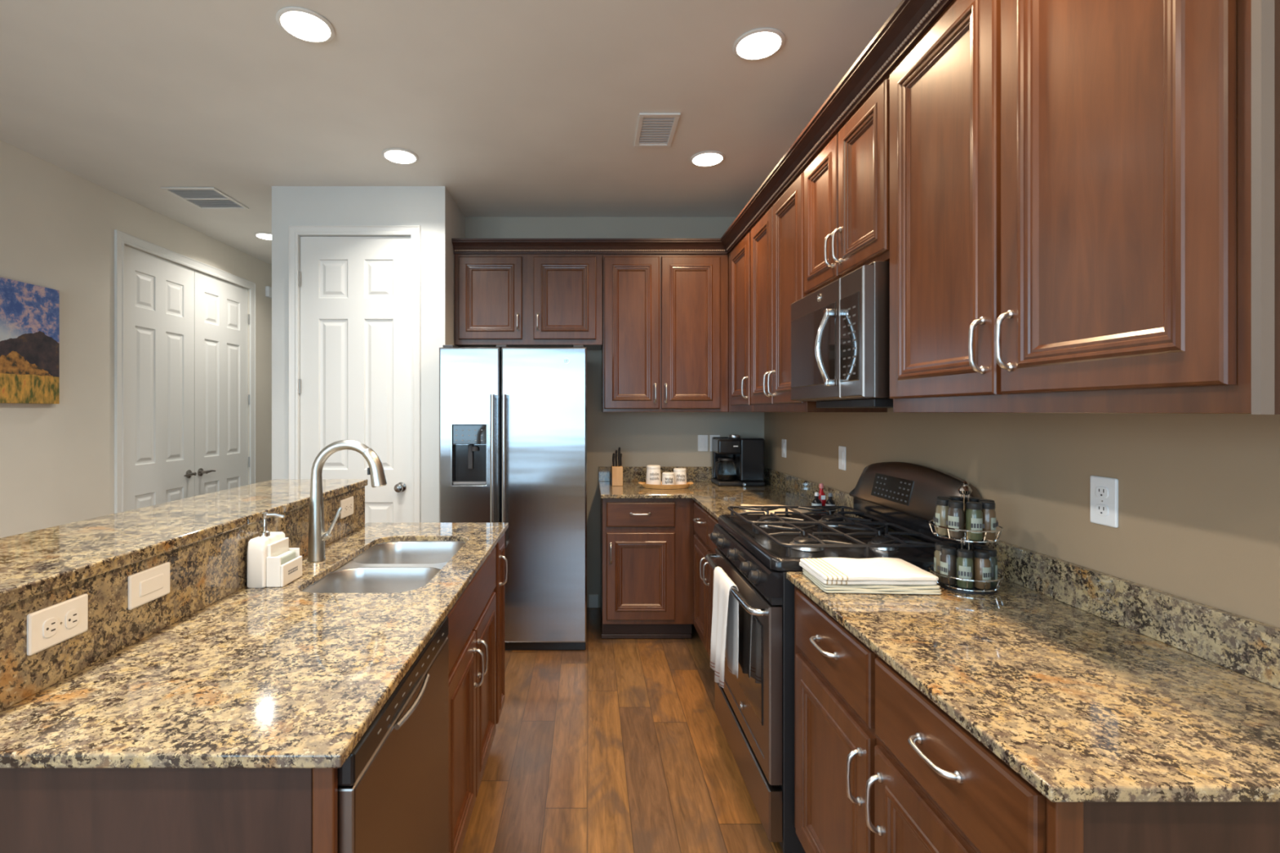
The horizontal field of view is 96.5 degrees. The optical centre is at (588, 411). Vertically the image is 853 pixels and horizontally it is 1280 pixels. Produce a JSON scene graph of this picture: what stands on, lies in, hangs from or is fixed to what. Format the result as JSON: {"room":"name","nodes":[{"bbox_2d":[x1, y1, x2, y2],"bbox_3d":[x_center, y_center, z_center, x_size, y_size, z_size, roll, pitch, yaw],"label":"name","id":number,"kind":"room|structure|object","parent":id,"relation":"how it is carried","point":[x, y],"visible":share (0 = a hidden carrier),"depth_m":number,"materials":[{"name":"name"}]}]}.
{"room":"kitchen","nodes":[
{"label":"kitchen","id":0,"kind":"room"},
{"bbox_2d":[0,139,271,537],"bbox_3d":[-3.060,0.005,1.800,0.120,2.780,9.600,0,0,0],"label":"wall","id":1,"kind":"structure","parent":0,"point":[58,225],"depth_m":3.33,"materials":[{"name":"beige paint"}]},
{"bbox_2d":[0,276,59,404],"bbox_3d":[-2.981,-0.360,2.868,0.035,0.635,0.635,0,0,0],"label":"landscape picture","id":2,"kind":"object","parent":1,"relation":"attached to","point":[29,313],"visible":1,"depth_m":3.01},
{"bbox_2d":[124,244,196,511],"bbox_3d":[-3.001,0.151,4.002,0.098,2.463,0.681,0,0,0],"label":"door","id":3,"kind":"structure","parent":1,"relation":"in","point":[159,292],"depth_m":3.96,"materials":[{"name":"white wood"}]},
{"bbox_2d":[114,229,255,513],"bbox_3d":[-2.990,0.122,4.345,0.017,2.544,1.500,0,0,0],"label":"trim","id":4,"kind":"structure","parent":1,"relation":"attached to","point":[121,238],"depth_m":3.65,"materials":[{"name":"white wood"}]},
{"bbox_2d":[194,270,249,496],"bbox_3d":[-3.001,0.151,4.688,0.098,2.463,0.681,0,0,0],"label":"door","id":5,"kind":"structure","parent":1,"relation":"in","point":[221,316],"depth_m":4.64,"materials":[{"name":"white wood"}]},
{"bbox_2d":[265,285,271,298],"bbox_3d":[-2.982,-1.115,5.335,0.034,0.100,0.130,0,0,0],"label":"door chime","id":6,"kind":"object","parent":1,"relation":"attached to","point":[268,289],"visible":0.51,"depth_m":5.28,"materials":[{"name":"white plastic"}]},
{"bbox_2d":[271,186,465,522],"bbox_3d":[-1.415,0.005,4.997,1.066,2.780,3.005,0,0,0],"label":"wall","id":7,"kind":"structure","parent":0,"point":[440,219],"depth_m":3.50,"materials":[{"name":"beige paint"}]},
{"bbox_2d":[288,225,420,522],"bbox_3d":[-1.435,0.128,3.486,0.804,2.533,0.017,0,0,0],"label":"trim","id":8,"kind":"structure","parent":7,"relation":"attached to","point":[294,231],"depth_m":3.48,"materials":[{"name":"white wood"}]},
{"bbox_2d":[298,236,411,524],"bbox_3d":[-1.436,0.151,3.491,0.691,2.463,0.108,0,0,0],"label":"door","id":9,"kind":"structure","parent":7,"relation":"in","point":[355,380],"depth_m":3.51,"materials":[{"name":"white wood"}]},
{"bbox_2d":[0,0,902,265],"bbox_3d":[-0.875,-1.435,1.750,4.650,0.100,9.900,0,0,0],"label":"ceiling","id":10,"kind":"structure","parent":0,"point":[515,108],"depth_m":2.52,"materials":[{"name":"paint"}]},
{"bbox_2d":[160,186,248,208],"bbox_3d":[-2.475,-1.380,3.688,0.330,0.008,0.364,0,0,0],"label":"ceiling vent","id":11,"kind":"object","parent":10,"relation":"in","point":[202,197],"visible":1,"depth_m":3.67,"materials":[{"name":"white metal"}]},
{"bbox_2d":[253,232,271,239],"bbox_3d":[-2.530,-1.377,4.486,0.190,0.014,0.190,0,0,0],"label":"recessed light","id":12,"kind":"object","parent":10,"relation":"in","point":[267,236],"visible":0.66,"depth_m":4.44,"materials":[{"name":"white"}]},
{"bbox_2d":[275,6,334,43],"bbox_3d":[-1.013,-1.377,2.037,0.190,0.014,0.190,0,0,0],"label":"recessed light","id":13,"kind":"object","parent":10,"relation":"in","point":[302,24],"visible":1,"depth_m":2.02,"materials":[{"name":"white"}]},
{"bbox_2d":[381,147,418,164],"bbox_3d":[-1.020,-1.377,3.078,0.190,0.014,0.190,0,0,0],"label":"recessed light","id":14,"kind":"object","parent":10,"relation":"in","point":[397,155],"visible":1,"depth_m":3.06,"materials":[{"name":"white"}]},
{"bbox_2d":[634,112,680,146],"bbox_3d":[0.330,-1.380,2.797,0.190,0.008,0.325,0,0,0],"label":"ceiling vent","id":15,"kind":"object","parent":10,"relation":"in","point":[653,129],"visible":1,"depth_m":2.78,"materials":[{"name":"white metal"}]},
{"bbox_2d":[689,151,725,166],"bbox_3d":[0.649,-1.377,3.110,0.190,0.014,0.190,0,0,0],"label":"recessed light","id":16,"kind":"object","parent":10,"relation":"in","point":[705,158],"visible":1,"depth_m":3.09,"materials":[{"name":"white"}]},
{"bbox_2d":[733,27,785,60],"bbox_3d":[0.640,-1.377,2.143,0.190,0.014,0.190,0,0,0],"label":"recessed light","id":17,"kind":"object","parent":10,"relation":"in","point":[757,44],"visible":1,"depth_m":2.12,"materials":[{"name":"white"}]},
{"bbox_2d":[465,217,764,607],"bbox_3d":[0.184,0.005,4.110,2.130,2.780,0.120,0,0,0],"label":"wall","id":18,"kind":"structure","parent":0,"point":[663,439],"depth_m":4.05,"materials":[{"name":"beige paint"}]},
{"bbox_2d":[454,253,602,350],"bbox_3d":[-0.395,-0.741,3.858,0.966,0.608,0.379,0,0,0],"label":"upper cabinet","id":19,"kind":"object","parent":18,"relation":"attached to","point":[508,300],"visible":1,"depth_m":3.71,"materials":[{"name":"brown wood"}]},
{"bbox_2d":[588,594,598,608],"bbox_3d":[0.034,1.347,4.042,0.068,0.094,0.014,0,0,0],"label":"baseboard","id":20,"kind":"structure","parent":18,"relation":"attached to","point":[593,598],"depth_m":4.04,"materials":[{"name":"white"}]},
{"bbox_2d":[601,253,728,412],"bbox_3d":[0.501,-0.521,3.858,0.819,1.048,0.379,0,0,0],"label":"upper cabinet","id":21,"kind":"object","parent":18,"relation":"attached to","point":[664,347],"visible":0.98,"depth_m":3.71,"materials":[{"name":"brown wood"}]},
{"bbox_2d":[697,435,707,451],"bbox_3d":[0.812,0.225,4.045,0.072,0.116,0.008,0,0,0],"label":"switch plate","id":22,"kind":"object","parent":18,"relation":"attached to","point":[702,439],"visible":1,"depth_m":4.04,"materials":[{"name":"white plastic"}]},
{"bbox_2d":[700,438,705,448],"bbox_3d":[0.812,0.225,4.043,0.033,0.066,0.002,0,0,0],"label":"rocker switch","id":23,"kind":"object","parent":22,"relation":"attached to","point":[702,440],"depth_m":4.04,"materials":[{"name":"white plastic"}]},
{"bbox_2d":[710,435,719,451],"bbox_3d":[0.898,0.225,4.045,0.072,0.116,0.008,0,0,0],"label":"switch plate","id":24,"kind":"object","parent":18,"relation":"attached to","point":[711,436],"visible":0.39,"depth_m":4.04,"materials":[{"name":"white plastic"}]},
{"bbox_2d":[460,607,783,852],"bbox_3d":[-0.875,1.445,1.750,4.650,0.100,9.900,0,0,0],"label":"floor","id":25,"kind":"structure","parent":0,"point":[612,745],"depth_m":2.26,"materials":[{"name":"brown wood"}]},
{"bbox_2d":[0,768,337,852],"bbox_3d":[-0.682,0.956,0.854,0.606,0.876,0.015,0,0,0],"label":"island end panel","id":26,"kind":"object","parent":25,"relation":"on","point":[42,810],"visible":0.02,"depth_m":0.85,"materials":[{"name":"brown wood"}]},
{"bbox_2d":[337,616,448,852],"bbox_3d":[-0.662,0.957,1.155,0.646,0.875,0.586,0,0,0],"label":"dishwasher","id":27,"kind":"object","parent":25,"relation":"on","point":[393,787],"visible":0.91,"depth_m":1.11,"materials":[{"name":"silver"}]},
{"bbox_2d":[446,546,496,852],"bbox_3d":[-0.659,0.956,1.868,0.651,0.876,0.832,0,0,0],"label":"base cabinet","id":28,"kind":"object","parent":25,"relation":"on","point":[472,620],"visible":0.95,"depth_m":1.77,"materials":[{"name":"brown wood"}]},
{"bbox_2d":[0,522,508,768],"bbox_3d":[-0.673,0.506,1.680,0.630,0.022,1.716,0,0,0],"label":"countertop","id":29,"kind":"structure","parent":28,"relation":"on","point":[287,676],"depth_m":1.04,"materials":[{"name":"stone"}]},
{"bbox_2d":[247,512,302,587],"bbox_3d":[-0.910,0.393,1.652,0.101,0.204,0.120,0,0,0],"label":"soap dispenser","id":30,"kind":"object","parent":29,"relation":"on","point":[271,562],"visible":1,"depth_m":1.60,"materials":[{"name":"white ceramic"}]},
{"bbox_2d":[247,531,285,587],"bbox_3d":[-0.934,0.427,1.652,0.052,0.134,0.120,0,0,0],"label":"bottle","id":31,"kind":"object","parent":30,"relation":"on","point":[261,548],"depth_m":1.60,"materials":[{"name":"white ceramic"}]},
{"bbox_2d":[266,537,302,586],"bbox_3d":[-0.884,0.435,1.655,0.048,0.118,0.110,0,0,0],"label":"sponge holder","id":32,"kind":"object","parent":30,"relation":"on","point":[283,562],"depth_m":1.63,"materials":[{"name":"white ceramic"}]},
{"bbox_2d":[306,440,386,562],"bbox_3d":[-0.804,0.294,1.895,0.261,0.401,0.056,0,0,0],"label":"kitchen faucet","id":33,"kind":"object","parent":29,"relation":"on","point":[317,537],"visible":1,"depth_m":1.88,"materials":[{"name":"silver metal"}]},
{"bbox_2d":[302,541,465,593],"bbox_3d":[-0.640,0.616,1.910,0.420,0.198,0.760,0,0,0],"label":"double sink","id":34,"kind":"object","parent":29,"relation":"in","point":[395,566],"visible":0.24,"depth_m":1.89,"materials":[{"name":"silver metal"}]},
{"bbox_2d":[493,533,507,724],"bbox_3d":[-0.659,0.956,2.398,0.651,0.876,0.204,0,0,0],"label":"base cabinet","id":35,"kind":"object","parent":25,"relation":"on","point":[500,558],"visible":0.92,"depth_m":2.34,"materials":[{"name":"brown wood"}]},
{"bbox_2d":[439,345,586,649],"bbox_3d":[-0.440,0.502,3.625,0.856,1.781,0.810,0,0,0],"label":"refrigerator","id":36,"kind":"object","parent":25,"relation":"on","point":[513,420],"visible":0.95,"depth_m":3.29,"materials":[{"name":"grey metal"}]},
{"bbox_2d":[600,496,693,638],"bbox_3d":[0.354,0.956,3.713,0.558,0.876,0.669,0,0,0],"label":"base cabinet","id":37,"kind":"object","parent":25,"relation":"on","point":[646,545],"visible":0.96,"depth_m":3.42,"materials":[{"name":"brown wood"}]},
{"bbox_2d":[693,500,718,657],"bbox_3d":[0.916,0.956,3.300,0.664,0.876,1.495,0,0,0],"label":"base cabinet","id":38,"kind":"object","parent":25,"relation":"on","point":[704,522],"visible":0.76,"depth_m":3.04,"materials":[{"name":"brown wood"}]},
{"bbox_2d":[598,481,837,520],"bbox_3d":[0.659,0.506,3.297,1.178,0.022,1.502,0,0,0],"label":"countertop","id":39,"kind":"structure","parent":38,"relation":"on","point":[714,499],"depth_m":3.38,"materials":[{"name":"stone"}]},
{"bbox_2d":[611,447,622,485],"bbox_3d":[0.190,0.368,3.830,0.072,0.254,0.110,0,0,0],"label":"knife block","id":40,"kind":"object","parent":39,"relation":"on","point":[616,470],"visible":1,"depth_m":3.77,"materials":[{"name":"brown wood"}]},
{"bbox_2d":[638,481,693,488],"bbox_3d":[0.500,0.477,3.700,0.355,0.035,0.184,0,0,0],"label":"wooden tray","id":41,"kind":"object","parent":39,"relation":"on","point":[644,485],"visible":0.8,"depth_m":3.63,"materials":[{"name":"brown wood"}]},
{"bbox_2d":[645,464,661,484],"bbox_3d":[0.424,0.418,3.724,0.100,0.132,0.102,0,0,0],"label":"canister","id":42,"kind":"object","parent":41,"relation":"on","point":[653,471],"visible":0.92,"depth_m":3.69,"materials":[{"name":"white ceramic"}]},
{"bbox_2d":[662,471,675,484],"bbox_3d":[0.512,0.439,3.661,0.084,0.092,0.086,0,0,0],"label":"canister","id":43,"kind":"object","parent":41,"relation":"on","point":[668,477],"visible":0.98,"depth_m":3.63,"materials":[{"name":"white ceramic"}]},
{"bbox_2d":[673,467,686,484],"bbox_3d":[0.596,0.428,3.724,0.092,0.112,0.094,0,0,0],"label":"canister","id":44,"kind":"object","parent":41,"relation":"on","point":[680,473],"visible":0.9,"depth_m":3.69,"materials":[{"name":"white ceramic"}]},
{"bbox_2d":[711,434,764,486],"bbox_3d":[1.002,0.325,3.869,0.326,0.340,0.233,0,0,0],"label":"coffee maker","id":45,"kind":"object","parent":39,"relation":"on","point":[737,460],"visible":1,"depth_m":3.77,"materials":[{"name":"black plastic"}]},
{"bbox_2d":[740,504,809,514],"bbox_3d":[0.913,0.484,2.774,0.307,0.020,0.268,0,0,7],"label":"folded cloth","id":46,"kind":"object","parent":39,"relation":"on","point":[778,509],"visible":0.2,"depth_m":2.73,"materials":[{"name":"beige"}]},
{"bbox_2d":[811,492,822,511],"bbox_3d":[1.082,0.439,2.700,0.044,0.112,0.044,0,0,0],"label":"condiment bottle","id":47,"kind":"object","parent":39,"relation":"on","point":[816,501],"visible":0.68,"depth_m":2.69,"materials":[{"name":"black"}]},
{"bbox_2d":[818,483,826,511],"bbox_3d":[1.118,0.419,2.734,0.044,0.150,0.046,0,0,0],"label":"condiment bottle","id":48,"kind":"object","parent":39,"relation":"on","point":[822,496],"visible":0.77,"depth_m":2.72,"materials":[{"name":"red plastic"}]},
{"bbox_2d":[825,493,835,514],"bbox_3d":[1.138,0.439,2.680,0.044,0.112,0.044,0,0,0],"label":"condiment bottle","id":49,"kind":"object","parent":39,"relation":"on","point":[829,502],"visible":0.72,"depth_m":2.67,"materials":[{"name":"black"}]},
{"bbox_2d":[705,462,983,852],"bbox_3d":[0.870,0.794,2.154,0.736,1.198,0.773,0,0,0],"label":"gas range","id":50,"kind":"object","parent":25,"relation":"on","point":[754,710],"visible":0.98,"depth_m":1.93,"materials":[{"name":"black"}]},
{"bbox_2d":[710,566,738,688],"bbox_3d":[0.507,0.821,2.152,0.065,0.403,0.245,0,0,0],"label":"dish towel","id":51,"kind":"object","parent":50,"relation":"hanging from","point":[725,616],"visible":0.98,"depth_m":2.13,"materials":[{"name":"fabric"}]},
{"bbox_2d":[718,506,942,572],"bbox_3d":[0.866,0.455,2.154,0.589,0.087,0.773,0,0,0],"label":"cooktop","id":52,"kind":"object","parent":50,"relation":"in","point":[777,541],"depth_m":2.04,"materials":[{"name":"grey metal"}]},
{"bbox_2d":[794,585,1279,852],"bbox_3d":[0.916,0.956,1.262,0.664,0.876,0.989,0,0,0],"label":"base cabinet","id":53,"kind":"object","parent":25,"relation":"on","point":[880,767],"visible":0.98,"depth_m":1.08,"materials":[{"name":"brown wood"}]},
{"bbox_2d":[786,572,1279,802],"bbox_3d":[0.929,0.506,1.256,0.638,0.022,1.011,0,0,0],"label":"countertop","id":54,"kind":"structure","parent":53,"relation":"on","point":[1084,706],"depth_m":0.99,"materials":[{"name":"stone"}]},
{"bbox_2d":[802,567,941,594],"bbox_3d":[0.804,0.484,1.642,0.315,0.021,0.209,0,0,3],"label":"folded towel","id":55,"kind":"object","parent":54,"relation":"on","point":[846,588],"visible":0.5,"depth_m":1.55,"materials":[{"name":"white fabric"}]},
{"bbox_2d":[799,557,938,585],"bbox_3d":[0.798,0.459,1.645,0.312,0.027,0.208,0,0,1],"label":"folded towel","id":56,"kind":"object","parent":55,"relation":"on","point":[829,571],"visible":1,"depth_m":1.59,"materials":[{"name":"white fabric"}]},
{"bbox_2d":[928,480,1004,594],"bbox_3d":[1.066,0.346,1.612,0.178,0.298,0.178,0,0,0],"label":"spice rack","id":57,"kind":"object","parent":54,"relation":"on","point":[965,490],"visible":0.48,"depth_m":1.57,"materials":[{"name":"silver metal"}]},
{"bbox_2d":[933,542,949,579],"bbox_3d":[1.020,0.432,1.643,0.040,0.100,0.039,0,0,34],"label":"spice jar","id":58,"kind":"object","parent":57,"relation":"on","point":[937,553],"visible":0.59,"depth_m":1.64,"materials":[{"name":"brown"}]},
{"bbox_2d":[933,497,951,535],"bbox_3d":[1.012,0.299,1.623,0.040,0.100,0.039,0,0,11],"label":"spice jar","id":59,"kind":"object","parent":57,"relation":"on","point":[941,509],"visible":0.83,"depth_m":1.61,"materials":[{"name":"brown glass"}]},
{"bbox_2d":[933,496,951,519],"bbox_3d":[1.035,0.299,1.658,0.039,0.100,0.040,0,0,-34],"label":"spice jar","id":60,"kind":"object","parent":57,"relation":"on","point":[945,497],"visible":0.16,"depth_m":1.66,"materials":[{"name":"grey"}]},
{"bbox_2d":[937,546,956,584],"bbox_3d":[1.012,0.432,1.601,0.040,0.100,0.039,0,0,-12],"label":"spice jar","id":61,"kind":"object","parent":57,"relation":"on","point":[948,562],"visible":0.99,"depth_m":1.59,"materials":[{"name":"brown glass"}]},
{"bbox_2d":[942,541,956,556],"bbox_3d":[1.055,0.432,1.666,0.039,0.100,0.040,0,0,-12],"label":"spice jar","id":62,"kind":"object","parent":57,"relation":"on","point":[951,544],"visible":0.2,"depth_m":1.65,"materials":[{"name":"grey plastic"}]},
{"bbox_2d":[946,500,964,538],"bbox_3d":[1.020,0.299,1.581,0.040,0.100,0.039,0,0,-34],"label":"spice jar","id":63,"kind":"object","parent":57,"relation":"on","point":[955,511],"visible":1,"depth_m":1.56,"materials":[{"name":"brown glass"}]},
{"bbox_2d":[949,495,963,502],"bbox_3d":[1.077,0.299,1.667,0.039,0.100,0.040,0,0,11],"label":"spice jar","id":64,"kind":"object","parent":57,"relation":"on","point":[953,498],"visible":0.2,"depth_m":1.65,"materials":[{"name":"brown"}]},
{"bbox_2d":[956,541,973,559],"bbox_3d":[1.097,0.432,1.658,0.039,0.100,0.040,0,0,34],"label":"spice jar","id":65,"kind":"object","parent":57,"relation":"on","point":[971,545],"visible":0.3,"depth_m":1.65,"materials":[{"name":"brown"}]},
{"bbox_2d":[956,549,973,588],"bbox_3d":[1.035,0.432,1.566,0.039,0.100,0.040,0,0,34],"label":"spice jar","id":66,"kind":"object","parent":57,"relation":"on","point":[965,562],"visible":1,"depth_m":1.55,"materials":[{"name":"green glass"}]},
{"bbox_2d":[928,519,1004,542],"bbox_3d":[1.066,0.337,1.612,0.178,0.034,0.178,0,0,0],"label":"wire tray","id":67,"kind":"object","parent":57,"relation":"on","point":[965,540],"depth_m":1.56,"materials":[{"name":"silver metal"}]},
{"bbox_2d":[928,564,1004,592],"bbox_3d":[1.066,0.470,1.612,0.178,0.034,0.178,0,0,0],"label":"wire tray","id":68,"kind":"object","parent":57,"relation":"on","point":[955,588],"depth_m":1.56,"materials":[{"name":"silver metal"}]},
{"bbox_2d":[966,497,981,509],"bbox_3d":[1.112,0.299,1.643,0.040,0.100,0.039,0,0,-34],"label":"spice jar","id":69,"kind":"object","parent":57,"relation":"on","point":[971,499],"visible":0.23,"depth_m":1.63,"materials":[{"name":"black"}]},
{"bbox_2d":[965,502,984,540],"bbox_3d":[1.055,0.299,1.558,0.039,0.100,0.040,0,0,11],"label":"spice jar","id":70,"kind":"object","parent":57,"relation":"on","point":[974,514],"visible":0.98,"depth_m":1.54,"materials":[{"name":"green glass"}]},
{"bbox_2d":[973,544,989,560],"bbox_3d":[1.120,0.432,1.623,0.040,0.100,0.039,0,0,-12],"label":"spice jar","id":71,"kind":"object","parent":57,"relation":"on","point":[975,546],"visible":0.23,"depth_m":1.62,"materials":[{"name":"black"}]},
{"bbox_2d":[973,549,993,589],"bbox_3d":[1.077,0.432,1.558,0.039,0.100,0.040,0,0,-12],"label":"spice jar","id":72,"kind":"object","parent":57,"relation":"on","point":[982,563],"visible":0.99,"depth_m":1.54,"materials":[{"name":"brown glass"}]},
{"bbox_2d":[978,499,997,524],"bbox_3d":[1.121,0.299,1.601,0.040,0.100,0.039,0,0,11],"label":"spice jar","id":73,"kind":"object","parent":57,"relation":"on","point":[990,500],"visible":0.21,"depth_m":1.59,"materials":[{"name":"grey plastic"}]},
{"bbox_2d":[979,501,998,539],"bbox_3d":[1.097,0.299,1.566,0.039,0.100,0.040,0,0,-34],"label":"spice jar","id":74,"kind":"object","parent":57,"relation":"on","point":[988,507],"visible":0.82,"depth_m":1.55,"materials":[{"name":"brown glass"}]},
{"bbox_2d":[980,547,998,586],"bbox_3d":[1.112,0.432,1.581,0.040,0.100,0.039,0,0,34],"label":"spice jar","id":75,"kind":"object","parent":57,"relation":"on","point":[993,560],"visible":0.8,"depth_m":1.56,"materials":[{"name":"grey"}]},
{"bbox_2d":[764,408,1279,627],"bbox_3d":[1.310,0.005,0.585,0.120,2.780,7.170,0,0,0],"label":"wall","id":76,"kind":"structure","parent":0,"point":[1199,494],"depth_m":1.35,"materials":[{"name":"beige paint"}]},
{"bbox_2d":[598,466,865,519],"bbox_3d":[0.659,0.443,3.297,1.179,0.104,1.503,0,0,0],"label":"backsplash","id":77,"kind":"structure","parent":76,"relation":"attached to","point":[802,487],"depth_m":3.73,"materials":[{"name":"beige stone"}]},
{"bbox_2d":[728,226,753,412],"bbox_3d":[1.055,-0.521,3.604,0.386,1.048,0.888,0,0,0],"label":"upper cabinet","id":78,"kind":"object","parent":76,"relation":"attached to","point":[740,257],"visible":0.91,"depth_m":3.40,"materials":[{"name":"brown wood"}]},
{"bbox_2d":[782,439,786,457],"bbox_3d":[1.245,0.235,3.635,0.008,0.116,0.072,0,0,0],"label":"switch plate","id":79,"kind":"object","parent":76,"relation":"attached to","point":[784,441],"visible":1,"depth_m":3.62,"materials":[{"name":"white plastic"}]},
{"bbox_2d":[782,443,784,453],"bbox_3d":[1.243,0.235,3.635,0.002,0.066,0.033,0,0,0],"label":"rocker switch","id":80,"kind":"object","parent":79,"relation":"attached to","point":[783,444],"depth_m":3.63,"materials":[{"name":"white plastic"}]},
{"bbox_2d":[751,164,886,412],"bbox_3d":[1.055,-0.521,2.769,0.386,1.048,0.778,0,0,0],"label":"upper cabinet","id":81,"kind":"object","parent":76,"relation":"attached to","point":[777,237],"visible":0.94,"depth_m":2.70,"materials":[{"name":"brown wood"}]},
{"bbox_2d":[838,445,845,470],"bbox_3d":[1.245,0.229,2.800,0.008,0.116,0.072,0,0,0],"label":"switch plate","id":82,"kind":"object","parent":76,"relation":"attached to","point":[842,450],"visible":1,"depth_m":2.79,"materials":[{"name":"white plastic"}]},
{"bbox_2d":[840,451,843,465],"bbox_3d":[1.243,0.229,2.800,0.002,0.066,0.033,0,0,0],"label":"rocker switch","id":83,"kind":"object","parent":82,"relation":"attached to","point":[841,452],"depth_m":2.79,"materials":[{"name":"white plastic"}]},
{"bbox_2d":[804,67,893,295],"bbox_3d":[1.055,-0.755,2.044,0.386,0.580,0.668,0,0,0],"label":"upper cabinet","id":84,"kind":"object","parent":76,"relation":"attached to","point":[846,184],"visible":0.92,"depth_m":1.96,"materials":[{"name":"brown wood"}]},
{"bbox_2d":[791,261,893,408],"bbox_3d":[1.004,-0.236,2.045,0.487,0.445,0.620,0,0,0],"label":"microwave","id":85,"kind":"object","parent":84,"relation":"attached to","point":[840,331],"visible":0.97,"depth_m":1.85,"materials":[{"name":"grey metal"}]},
{"bbox_2d":[889,0,1279,414],"bbox_3d":[1.055,-0.520,1.236,0.386,1.049,0.944,0,0,0],"label":"upper cabinet","id":86,"kind":"object","parent":76,"relation":"attached to","point":[1085,194],"visible":0.98,"depth_m":1.03,"materials":[{"name":"brown wood"}]},
{"bbox_2d":[451,0,952,253],"bbox_3d":[0.015,-1.071,2.240,1.792,0.083,2.956,0,0,0],"label":"crown molding","id":87,"kind":"structure","parent":86,"relation":"attached to","point":[908,21],"depth_m":2.36,"materials":[{"name":"brown wood"}]},
{"bbox_2d":[1089,475,1118,528],"bbox_3d":[1.245,0.217,1.378,0.008,0.116,0.072,0,0,0],"label":"wall outlet","id":88,"kind":"object","parent":76,"relation":"attached to","point":[1104,491],"visible":1,"depth_m":1.37,"materials":[{"name":"white plastic"}]},
{"bbox_2d":[1095,486,1108,497],"bbox_3d":[1.243,0.196,1.378,0.002,0.027,0.033,0,0,0],"label":"receptacle","id":89,"kind":"object","parent":88,"relation":"attached to","point":[1100,491],"depth_m":1.38,"materials":[{"name":"grey plastic"}]},
{"bbox_2d":[1095,503,1108,515],"bbox_3d":[1.243,0.238,1.378,0.002,0.027,0.033,0,0,0],"label":"receptacle","id":90,"kind":"object","parent":88,"relation":"attached to","point":[1101,509],"depth_m":1.38,"materials":[{"name":"grey plastic"}]},
{"bbox_2d":[986,538,1279,689],"bbox_3d":[1.238,0.443,1.256,0.021,0.104,1.011,0,0,0],"label":"backsplash","id":91,"kind":"structure","parent":76,"relation":"attached to","point":[1249,647],"depth_m":1.23,"materials":[{"name":"beige stone"}]},
{"bbox_3d":[-1.060,0.858,1.653,0.140,1.074,1.605,0,0,0],"label":"wall","id":92,"kind":"structure","parent":0,"visible":0},
{"bbox_2d":[0,486,364,711],"bbox_3d":[-0.979,0.407,1.649,0.020,0.174,1.628,0,0,0],"label":"backsplash","id":93,"kind":"structure","parent":92,"relation":"attached to","point":[204,572],"depth_m":1.20,"materials":[{"name":"beige stone"}]},
{"bbox_2d":[26,593,88,655],"bbox_3d":[-0.964,0.386,1.038,0.008,0.072,0.116,0,0,0],"label":"wall outlet","id":94,"kind":"object","parent":93,"relation":"attached to","point":[48,627],"visible":1,"depth_m":1.03,"materials":[{"name":"white plastic"}]},
{"bbox_2d":[42,617,57,638],"bbox_3d":[-0.962,0.386,1.016,0.002,0.033,0.027,0,0,0],"label":"receptacle","id":95,"kind":"object","parent":94,"relation":"attached to","point":[50,624],"depth_m":1.01,"materials":[{"name":"white plastic"}]},
{"bbox_2d":[65,608,79,628],"bbox_3d":[-0.962,0.386,1.060,0.002,0.033,0.027,0,0,0],"label":"receptacle","id":96,"kind":"object","parent":94,"relation":"attached to","point":[72,615],"depth_m":1.06,"materials":[{"name":"white plastic"}]},
{"bbox_2d":[128,562,169,609],"bbox_3d":[-0.964,0.382,1.253,0.008,0.072,0.116,0,0,0],"label":"switch plate","id":97,"kind":"object","parent":93,"relation":"attached to","point":[148,585],"visible":1,"depth_m":1.24,"materials":[{"name":"white plastic"}]},
{"bbox_2d":[139,573,163,596],"bbox_3d":[-0.962,0.382,1.253,0.002,0.033,0.066,0,0,0],"label":"rocker switch","id":98,"kind":"object","parent":97,"relation":"attached to","point":[150,584],"depth_m":1.25,"materials":[{"name":"white plastic"}]},
{"bbox_2d":[340,496,353,519],"bbox_3d":[-0.964,0.383,2.275,0.008,0.072,0.116,0,0,0],"label":"wall outlet","id":99,"kind":"object","parent":93,"relation":"attached to","point":[347,504],"visible":1,"depth_m":2.26,"materials":[{"name":"white plastic"}]},
{"bbox_2d":[344,503,347,512],"bbox_3d":[-0.962,0.383,2.253,0.002,0.033,0.027,0,0,0],"label":"receptacle","id":100,"kind":"object","parent":99,"relation":"attached to","point":[345,504],"depth_m":2.25,"materials":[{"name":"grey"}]},
{"bbox_2d":[348,502,351,511],"bbox_3d":[-0.962,0.383,2.296,0.002,0.033,0.027,0,0,0],"label":"receptacle","id":101,"kind":"object","parent":99,"relation":"attached to","point":[349,503],"depth_m":2.29,"materials":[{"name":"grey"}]},
{"bbox_2d":[0,479,367,607],"bbox_3d":[-1.161,0.306,1.633,0.409,0.027,1.666,0,0,0],"label":"countertop","id":102,"kind":"structure","parent":92,"relation":"on","point":[33,563],"depth_m":1.37,"materials":[{"name":"stone"}]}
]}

